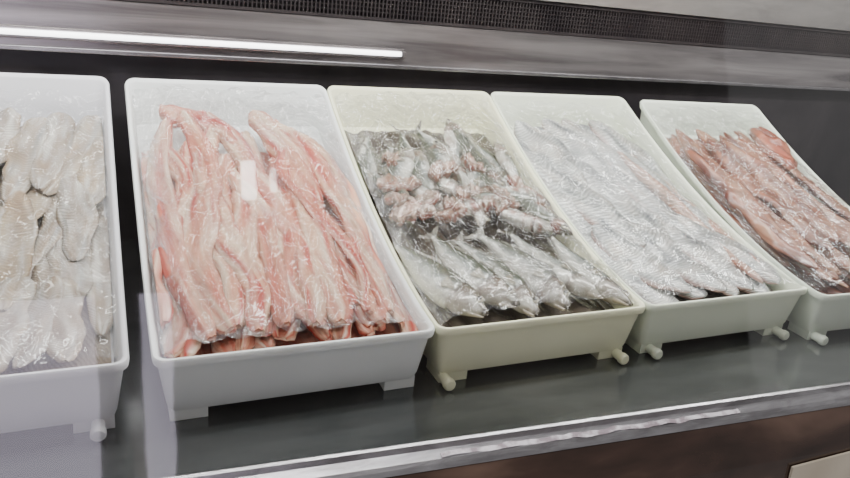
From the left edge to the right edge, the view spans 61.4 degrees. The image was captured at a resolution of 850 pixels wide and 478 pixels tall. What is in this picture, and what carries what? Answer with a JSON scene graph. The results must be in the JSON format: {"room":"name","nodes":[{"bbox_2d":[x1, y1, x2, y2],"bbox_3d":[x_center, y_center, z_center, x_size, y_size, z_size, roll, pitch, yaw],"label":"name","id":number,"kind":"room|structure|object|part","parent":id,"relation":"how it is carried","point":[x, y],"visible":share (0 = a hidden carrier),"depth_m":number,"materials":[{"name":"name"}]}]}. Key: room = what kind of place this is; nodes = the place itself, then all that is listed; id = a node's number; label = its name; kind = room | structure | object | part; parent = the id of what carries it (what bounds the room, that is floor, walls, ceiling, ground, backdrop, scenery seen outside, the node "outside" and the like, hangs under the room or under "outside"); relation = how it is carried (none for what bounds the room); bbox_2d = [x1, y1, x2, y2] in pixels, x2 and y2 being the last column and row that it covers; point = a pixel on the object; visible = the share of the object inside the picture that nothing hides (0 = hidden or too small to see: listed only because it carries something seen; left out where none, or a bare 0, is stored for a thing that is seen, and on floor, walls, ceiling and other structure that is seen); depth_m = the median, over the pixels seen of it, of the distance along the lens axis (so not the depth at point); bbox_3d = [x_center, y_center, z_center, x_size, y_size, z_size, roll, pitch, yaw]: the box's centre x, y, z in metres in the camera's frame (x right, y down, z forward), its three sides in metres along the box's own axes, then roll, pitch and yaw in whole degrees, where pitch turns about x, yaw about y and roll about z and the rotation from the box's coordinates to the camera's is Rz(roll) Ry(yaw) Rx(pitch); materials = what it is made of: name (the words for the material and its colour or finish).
{"room":"food shop","nodes":[
{"label":"food shop","id":0,"kind":"room"},
{"bbox_2d":[0,0,849,239],"bbox_3d":[0.281,-0.503,1.496,4.100,1.020,0.024,-3,22,-24],"label":"display case back","id":1,"kind":"structure","parent":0,"point":[815,124],"depth_m":1.45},
{"bbox_2d":[0,24,405,58],"bbox_3d":[-0.773,-0.312,1.044,1.610,0.019,0.018,-3,22,-24],"label":"lamp","id":2,"kind":"object","parent":1,"relation":"attached to","point":[14,31],"visible":1,"depth_m":1.21,"materials":[{"name":"white plastic"}]},
{"bbox_2d":[0,206,849,477],"bbox_3d":[0.260,0.123,1.250,3.800,0.020,0.851,-3,22,-24],"label":"deck","id":3,"kind":"object","parent":1,"relation":"attached to","point":[143,442],"visible":0.25,"depth_m":0.91,"materials":[{"name":"metal"}]},
{"bbox_2d":[0,72,128,441],"bbox_3d":[-0.573,-0.014,0.909,0.340,0.301,0.570,-3,22,-24],"label":"plastic tray","id":4,"kind":"object","parent":3,"relation":"on","point":[86,398],"visible":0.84,"depth_m":0.80,"materials":[{"name":"white plastic"}]},
{"bbox_2d":[0,107,112,374],"bbox_3d":[-0.570,-0.018,0.901,0.312,0.198,0.509,-3,22,-24],"label":"fish fillet","id":5,"kind":"object","parent":4,"relation":"in","point":[56,310],"visible":0.98,"depth_m":0.92,"materials":[{"name":"white food"}]},
{"bbox_2d":[124,78,434,421],"bbox_3d":[-0.242,-0.032,1.054,0.340,0.301,0.564,-3,22,-24],"label":"plastic tray","id":6,"kind":"object","parent":3,"relation":"on","point":[191,385],"visible":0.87,"depth_m":0.91,"materials":[{"name":"white plastic"}]},
{"bbox_2d":[140,104,418,358],"bbox_3d":[-0.237,-0.040,1.041,0.312,0.210,0.509,-3,22,-24],"label":"fish fillet","id":7,"kind":"object","parent":6,"relation":"in","point":[250,248],"visible":0.98,"depth_m":0.98,"materials":[{"name":"pink food"}]},
{"bbox_2d":[327,86,644,390],"bbox_3d":[0.069,-0.048,1.189,0.340,0.301,0.570,-3,22,-24],"label":"plastic tray","id":8,"kind":"object","parent":3,"relation":"on","point":[450,352],"visible":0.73,"depth_m":1.06,"materials":[{"name":"beige plastic"}]},
{"bbox_2d":[344,119,632,326],"bbox_3d":[0.073,-0.050,1.181,0.312,0.198,0.510,-3,22,-24],"label":"fish","id":9,"kind":"object","parent":8,"relation":"in","point":[475,243],"visible":0.99,"depth_m":1.14},
{"bbox_2d":[162,381,849,477],"bbox_3d":[0.389,0.237,0.972,3.807,0.026,0.026,-2,22,-21],"label":"trim rail","id":10,"kind":"object","parent":3,"relation":"attached to","point":[421,456],"depth_m":0.87,"materials":[{"name":"metal"}]},
{"bbox_3d":[0.224,0.242,0.901,0.441,0.006,0.011,-2,22,-21],"label":"sealant strip","id":11,"kind":"part","parent":10,"relation":"part of","materials":[{"name":"silver metal"}]},
{"bbox_2d":[490,92,806,359],"bbox_3d":[0.380,-0.065,1.327,0.340,0.301,0.570,-3,22,-24],"label":"plastic tray","id":12,"kind":"object","parent":3,"relation":"on","point":[765,313],"visible":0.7,"depth_m":1.20,"materials":[{"name":"white plastic"}]},
{"bbox_2d":[513,118,781,303],"bbox_3d":[0.383,-0.069,1.320,0.312,0.201,0.510,-3,22,-24],"label":"fish fillet","id":13,"kind":"object","parent":12,"relation":"in","point":[666,249],"visible":0.94,"depth_m":1.28,"materials":[{"name":"white food"}]},
{"bbox_2d":[640,100,849,345],"bbox_3d":[0.708,-0.069,1.434,0.340,0.301,0.570,-2,22,-21],"label":"plastic tray","id":14,"kind":"object","parent":3,"relation":"on","point":[815,313],"visible":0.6,"depth_m":1.52,"materials":[{"name":"white plastic"}]},
{"bbox_2d":[665,126,849,294],"bbox_3d":[0.712,-0.076,1.424,0.312,0.207,0.507,-2,22,-21],"label":"fish fillet","id":15,"kind":"object","parent":14,"relation":"in","point":[758,183],"visible":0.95,"depth_m":1.39,"materials":[{"name":"pink food"}]},
{"bbox_2d":[0,0,849,87],"bbox_3d":[0.277,-0.391,1.519,4.100,0.085,0.014,-3,22,-24],"label":"trim","id":16,"kind":"structure","parent":1,"relation":"attached to","point":[423,44],"depth_m":1.39,"materials":[{"name":"grey metal"}]},
{"bbox_2d":[0,44,849,91],"bbox_3d":[0.277,-0.349,1.524,4.100,0.008,0.008,-3,22,-24],"label":"metal rail","id":17,"kind":"object","parent":1,"relation":"attached to","point":[2,46],"depth_m":1.35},
{"bbox_2d":[125,0,849,56],"bbox_3d":[0.285,-0.459,1.493,4.100,0.062,0.016,-3,22,-24],"label":"air vent","id":18,"kind":"object","parent":1,"relation":"in","point":[535,16],"visible":1,"depth_m":1.50,"materials":[{"name":"plastic"}]},
{"bbox_2d":[537,0,849,31],"bbox_3d":[0.317,-0.574,1.406,4.100,0.218,0.106,-3,22,-24],"label":"wall","id":19,"kind":"structure","parent":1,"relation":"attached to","point":[819,14],"depth_m":1.66,"materials":[{"name":"white paint"}]},
{"bbox_2d":[386,405,849,477],"bbox_3d":[0.362,0.521,1.070,3.807,0.582,0.026,-2,22,-21],"label":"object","id":20,"kind":"structure","parent":0,"point":[766,447],"depth_m":0.97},
{"bbox_2d":[789,451,849,477],"bbox_3d":[0.649,0.410,1.119,0.266,0.215,0.004,-2,22,-21],"label":"sign card","id":21,"kind":"object","parent":20,"relation":"attached to","point":[838,465],"visible":1,"depth_m":1.07,"materials":[{"name":"beige paper"}]}
]}

